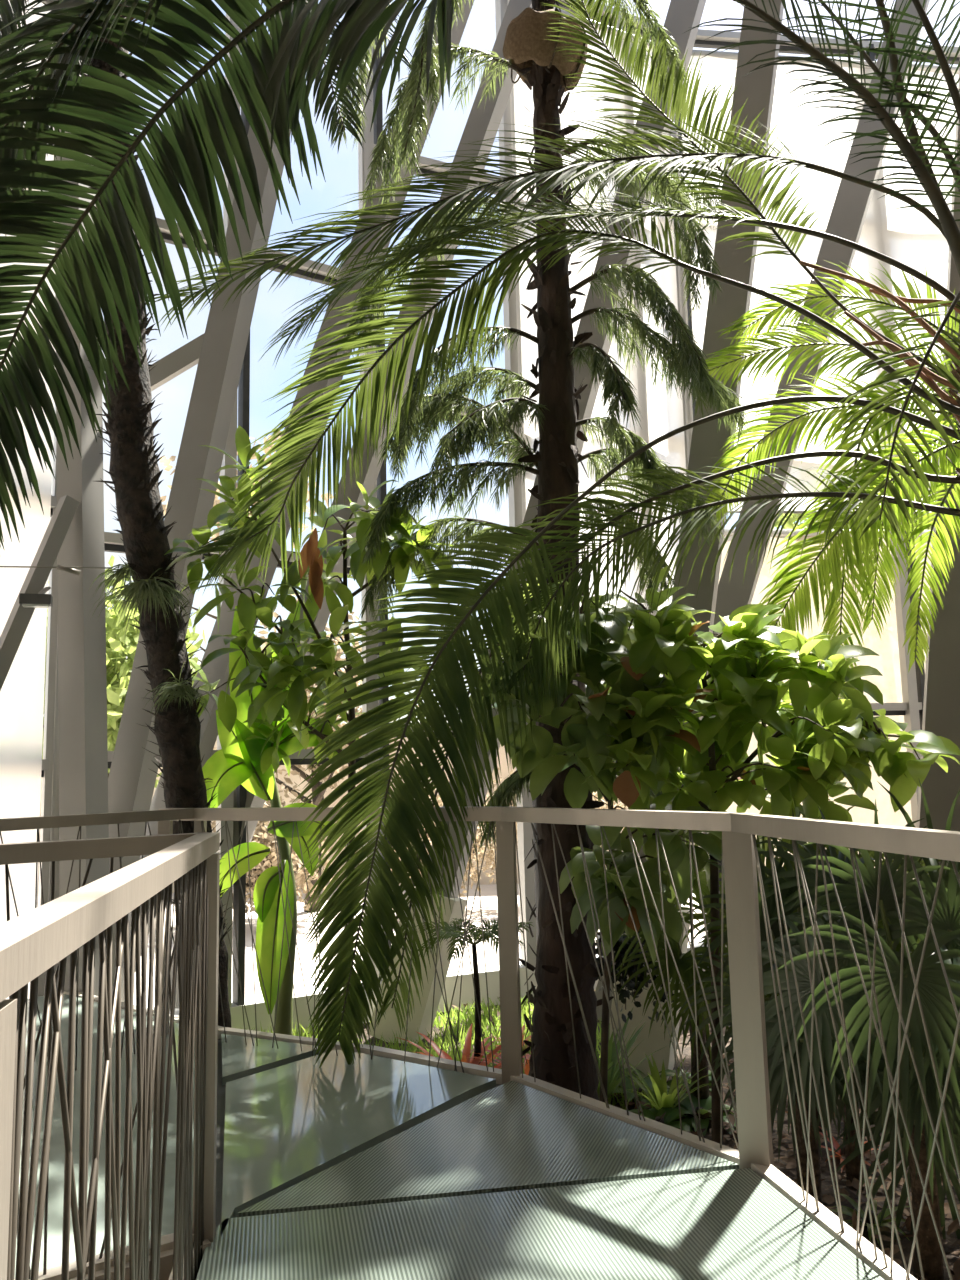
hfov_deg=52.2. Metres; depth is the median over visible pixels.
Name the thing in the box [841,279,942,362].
window pane
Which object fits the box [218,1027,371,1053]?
trim
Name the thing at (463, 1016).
ground cover
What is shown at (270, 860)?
bush
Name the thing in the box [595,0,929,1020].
wall column
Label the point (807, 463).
window pane
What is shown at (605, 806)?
bush
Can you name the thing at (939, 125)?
window pane
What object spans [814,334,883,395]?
window pane
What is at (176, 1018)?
trim
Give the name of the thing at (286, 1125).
floor panel
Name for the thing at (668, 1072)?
hosta
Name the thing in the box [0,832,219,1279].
railing
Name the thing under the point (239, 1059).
floor panel
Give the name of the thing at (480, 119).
wall column
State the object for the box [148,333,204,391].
trim
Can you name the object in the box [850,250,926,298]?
window pane
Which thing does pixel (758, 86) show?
beam
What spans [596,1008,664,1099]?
plant
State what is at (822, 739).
leafy tree
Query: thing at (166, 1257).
trim
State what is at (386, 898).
date palm
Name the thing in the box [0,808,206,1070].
railing
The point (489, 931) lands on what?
palm
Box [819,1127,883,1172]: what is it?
bromeliad
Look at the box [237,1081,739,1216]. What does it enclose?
floor panel
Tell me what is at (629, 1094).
hosta
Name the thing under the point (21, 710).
window pane
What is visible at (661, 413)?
window pane
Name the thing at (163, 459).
tree
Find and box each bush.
[211,784,339,913]
[357,787,513,896]
[484,768,627,848]
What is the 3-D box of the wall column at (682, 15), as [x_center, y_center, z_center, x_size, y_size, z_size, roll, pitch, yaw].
[0.636,-1.455,7.572,2.917,8.672,0.262,-1,-7,-5]
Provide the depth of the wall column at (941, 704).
6.79 m
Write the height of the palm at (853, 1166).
1.650 m
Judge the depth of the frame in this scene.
3.57 m
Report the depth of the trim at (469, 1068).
4.26 m
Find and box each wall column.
[55,33,108,995]
[112,0,473,1001]
[153,0,531,1009]
[427,0,705,897]
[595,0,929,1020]
[914,67,959,878]
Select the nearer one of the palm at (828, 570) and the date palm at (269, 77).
the date palm at (269, 77)
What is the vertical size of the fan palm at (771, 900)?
1.664 m
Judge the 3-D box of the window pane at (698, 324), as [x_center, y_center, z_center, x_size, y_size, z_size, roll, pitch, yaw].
[2.112,-3.163,9.441,0.187,0.757,0.070,0,-7,-7]
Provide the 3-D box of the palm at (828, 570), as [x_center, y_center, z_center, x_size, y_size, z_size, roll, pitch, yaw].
[2.398,0.007,5.856,2.190,5.135,0.758,-1,-7,0]
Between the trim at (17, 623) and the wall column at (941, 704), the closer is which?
the trim at (17, 623)
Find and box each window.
[38,14,380,1006]
[41,495,59,990]
[358,0,709,980]
[669,29,959,938]
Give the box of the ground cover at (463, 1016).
[245,992,652,1109]
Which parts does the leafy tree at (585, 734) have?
stem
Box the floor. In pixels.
[196,1168,883,1279]
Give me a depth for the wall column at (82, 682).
6.15 m
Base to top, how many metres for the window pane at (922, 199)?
0.854 m
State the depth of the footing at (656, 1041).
5.90 m
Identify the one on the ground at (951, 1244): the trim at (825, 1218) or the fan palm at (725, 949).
the fan palm at (725, 949)
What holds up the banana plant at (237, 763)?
on the ground at (951, 1244)
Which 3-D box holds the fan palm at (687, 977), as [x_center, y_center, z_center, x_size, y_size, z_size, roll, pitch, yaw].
[1.155,1.737,5.391,1.151,1.636,0.544,-1,-7,0]
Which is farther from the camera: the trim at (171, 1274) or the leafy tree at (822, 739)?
the leafy tree at (822, 739)
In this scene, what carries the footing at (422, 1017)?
on the ground at (951, 1244)
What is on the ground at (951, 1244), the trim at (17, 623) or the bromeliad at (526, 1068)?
the bromeliad at (526, 1068)
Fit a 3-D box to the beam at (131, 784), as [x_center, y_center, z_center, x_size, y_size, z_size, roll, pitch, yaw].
[-1.967,-1.073,6.760,1.706,7.790,0.268,0,-8,-11]
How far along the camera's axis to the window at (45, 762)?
6.36 m
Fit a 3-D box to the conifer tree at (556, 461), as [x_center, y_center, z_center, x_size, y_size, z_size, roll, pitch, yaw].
[0.451,-1.100,5.415,2.500,7.163,1.282,0,-8,-10]
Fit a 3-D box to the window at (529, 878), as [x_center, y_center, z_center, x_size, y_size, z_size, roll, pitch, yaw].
[0.526,-1.756,8.688,3.289,9.035,0.135,2,-8,-25]
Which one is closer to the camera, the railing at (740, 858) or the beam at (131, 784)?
the railing at (740, 858)
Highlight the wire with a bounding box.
[0,565,110,574]
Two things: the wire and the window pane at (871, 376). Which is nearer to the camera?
the wire
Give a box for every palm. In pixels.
[0,0,411,1027]
[0,0,453,548]
[140,0,959,1067]
[416,918,533,1064]
[595,930,710,1063]
[596,832,731,1098]
[679,808,892,1203]
[686,806,898,1138]
[699,805,959,1189]
[704,260,959,697]
[717,799,959,1279]
[820,780,959,1240]
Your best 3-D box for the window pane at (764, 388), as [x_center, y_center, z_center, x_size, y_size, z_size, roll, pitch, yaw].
[2.776,-2.726,9.460,0.646,1.002,0.070,0,-7,-7]
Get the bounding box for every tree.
[42,555,205,787]
[160,429,332,661]
[164,426,464,1026]
[213,594,418,911]
[332,0,750,1099]
[466,578,721,1102]
[582,566,959,1144]
[773,513,933,529]
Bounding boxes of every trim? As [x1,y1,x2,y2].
[0,495,79,690]
[64,991,221,1027]
[69,1239,210,1279]
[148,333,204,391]
[168,1243,200,1279]
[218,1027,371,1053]
[365,1046,511,1084]
[512,1073,751,1168]
[752,1163,916,1279]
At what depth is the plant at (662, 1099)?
5.27 m
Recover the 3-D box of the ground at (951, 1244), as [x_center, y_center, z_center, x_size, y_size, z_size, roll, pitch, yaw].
[1.051,2.250,1.822,16.000,0.300,14.600,-1,-7,0]
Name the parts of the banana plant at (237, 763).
stem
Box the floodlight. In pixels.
[19,587,52,607]
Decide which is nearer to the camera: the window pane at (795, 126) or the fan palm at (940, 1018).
the fan palm at (940, 1018)
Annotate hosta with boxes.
[607,1075,669,1107]
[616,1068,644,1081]
[628,1107,692,1131]
[659,1069,710,1090]
[674,1093,737,1135]
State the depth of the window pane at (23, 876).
6.05 m
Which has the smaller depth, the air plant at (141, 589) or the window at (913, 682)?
the air plant at (141, 589)
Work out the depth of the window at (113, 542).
6.94 m
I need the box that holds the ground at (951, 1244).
[300,985,959,1279]
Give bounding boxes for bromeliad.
[396,1024,530,1068]
[466,1049,529,1074]
[487,1025,530,1054]
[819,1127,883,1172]
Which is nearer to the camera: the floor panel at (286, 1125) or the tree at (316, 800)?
the floor panel at (286, 1125)
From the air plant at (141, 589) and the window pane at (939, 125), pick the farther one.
the window pane at (939, 125)
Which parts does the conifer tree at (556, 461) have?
bark plate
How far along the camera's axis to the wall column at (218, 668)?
7.21 m
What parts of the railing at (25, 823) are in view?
handrail, post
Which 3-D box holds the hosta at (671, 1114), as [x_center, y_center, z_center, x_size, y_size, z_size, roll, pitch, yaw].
[0.933,2.490,5.068,0.347,0.106,0.375,6,-10,-43]
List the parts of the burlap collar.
cord, cord, cord, cord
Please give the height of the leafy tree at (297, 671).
3.788 m
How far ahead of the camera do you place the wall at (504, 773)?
17.55 m
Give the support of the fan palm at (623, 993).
on the ground at (951, 1244)
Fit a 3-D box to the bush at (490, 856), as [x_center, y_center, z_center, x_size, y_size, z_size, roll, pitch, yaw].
[-0.573,2.957,14.243,2.715,2.014,2.768,-1,-7,0]
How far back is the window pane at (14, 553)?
6.28 m
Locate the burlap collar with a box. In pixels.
[503,7,590,92]
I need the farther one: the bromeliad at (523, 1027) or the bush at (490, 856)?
the bush at (490, 856)
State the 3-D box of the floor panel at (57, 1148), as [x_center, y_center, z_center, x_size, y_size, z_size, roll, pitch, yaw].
[-2.245,1.843,3.804,2.748,0.034,3.546,4,-9,-37]
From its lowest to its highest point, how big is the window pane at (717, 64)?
1.103 m
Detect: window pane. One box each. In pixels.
[0,408,52,635]
[0,608,46,818]
[0,863,37,923]
[507,0,685,680]
[681,50,737,152]
[690,272,708,347]
[718,529,932,878]
[739,307,798,405]
[752,226,822,305]
[761,161,840,232]
[767,55,864,171]
[784,456,864,492]
[796,402,852,452]
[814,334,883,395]
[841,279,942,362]
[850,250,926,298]
[858,190,948,288]
[876,136,937,217]
[906,64,956,157]
[914,118,952,209]
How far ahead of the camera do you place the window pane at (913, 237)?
9.80 m
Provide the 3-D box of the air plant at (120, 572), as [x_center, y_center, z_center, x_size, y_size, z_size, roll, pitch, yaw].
[-1.966,-0.286,5.380,0.367,0.266,0.388,-1,-7,0]
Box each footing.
[367,894,466,1043]
[609,910,689,1081]
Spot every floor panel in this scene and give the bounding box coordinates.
[15,994,194,1270]
[221,1034,323,1085]
[221,1049,495,1233]
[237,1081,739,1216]
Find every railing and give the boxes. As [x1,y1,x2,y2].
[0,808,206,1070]
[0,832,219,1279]
[154,806,959,1279]
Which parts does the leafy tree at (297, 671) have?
stem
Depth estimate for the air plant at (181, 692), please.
5.18 m
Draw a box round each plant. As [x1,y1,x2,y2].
[88,562,138,604]
[88,568,193,639]
[144,661,213,720]
[202,600,337,1034]
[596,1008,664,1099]
[618,1054,709,1109]
[828,1193,909,1244]
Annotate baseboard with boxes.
[174,982,375,1033]
[375,941,707,1012]
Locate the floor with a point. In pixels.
(733, 1224)
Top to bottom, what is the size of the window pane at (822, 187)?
0.726 m
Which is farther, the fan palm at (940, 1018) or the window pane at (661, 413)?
the window pane at (661, 413)
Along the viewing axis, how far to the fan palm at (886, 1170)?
3.92 m
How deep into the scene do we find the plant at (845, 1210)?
3.95 m
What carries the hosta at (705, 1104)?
on the ground at (951, 1244)
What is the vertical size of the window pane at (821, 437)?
0.505 m
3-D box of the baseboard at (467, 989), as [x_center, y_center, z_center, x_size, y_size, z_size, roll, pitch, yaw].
[0.615,2.837,8.126,3.199,0.340,0.220,2,-8,-25]
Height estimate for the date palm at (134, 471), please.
7.943 m
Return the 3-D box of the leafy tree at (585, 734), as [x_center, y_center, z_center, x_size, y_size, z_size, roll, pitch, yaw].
[0.555,1.070,4.528,1.300,2.760,0.946,-1,-7,0]
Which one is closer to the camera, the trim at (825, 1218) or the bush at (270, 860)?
the trim at (825, 1218)
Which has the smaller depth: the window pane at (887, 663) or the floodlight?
the floodlight
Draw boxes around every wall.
[37,737,698,896]
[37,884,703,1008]
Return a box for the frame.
[197,1039,499,1274]
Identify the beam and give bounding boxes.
[108,1,310,987]
[640,0,783,906]
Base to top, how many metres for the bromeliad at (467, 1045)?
0.289 m
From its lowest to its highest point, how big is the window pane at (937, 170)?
0.975 m
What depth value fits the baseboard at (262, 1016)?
6.93 m
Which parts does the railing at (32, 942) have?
post, rod, rod, rod, rod, rod, rod, rod, rod, rod, rod, rod, rod, rod, rod, handrail, rod, rod, rod, handrail, rail, rod, rod, rod, rod, rod, rod, rod, rod, rod, rod, rod, rod, rod, rod, rod, rod, rod, rod, rod, rod, rod, rod, rod, rod, rod, rod, rod, rod, post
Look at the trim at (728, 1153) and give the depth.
3.52 m
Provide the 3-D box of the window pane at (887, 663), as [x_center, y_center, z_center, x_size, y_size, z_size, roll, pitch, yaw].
[4.089,0.757,9.569,4.060,3.747,0.070,0,-7,-7]
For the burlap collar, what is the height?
0.423 m
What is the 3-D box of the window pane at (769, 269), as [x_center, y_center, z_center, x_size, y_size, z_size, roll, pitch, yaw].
[3.006,-3.649,9.610,0.750,0.808,0.070,0,-7,-7]

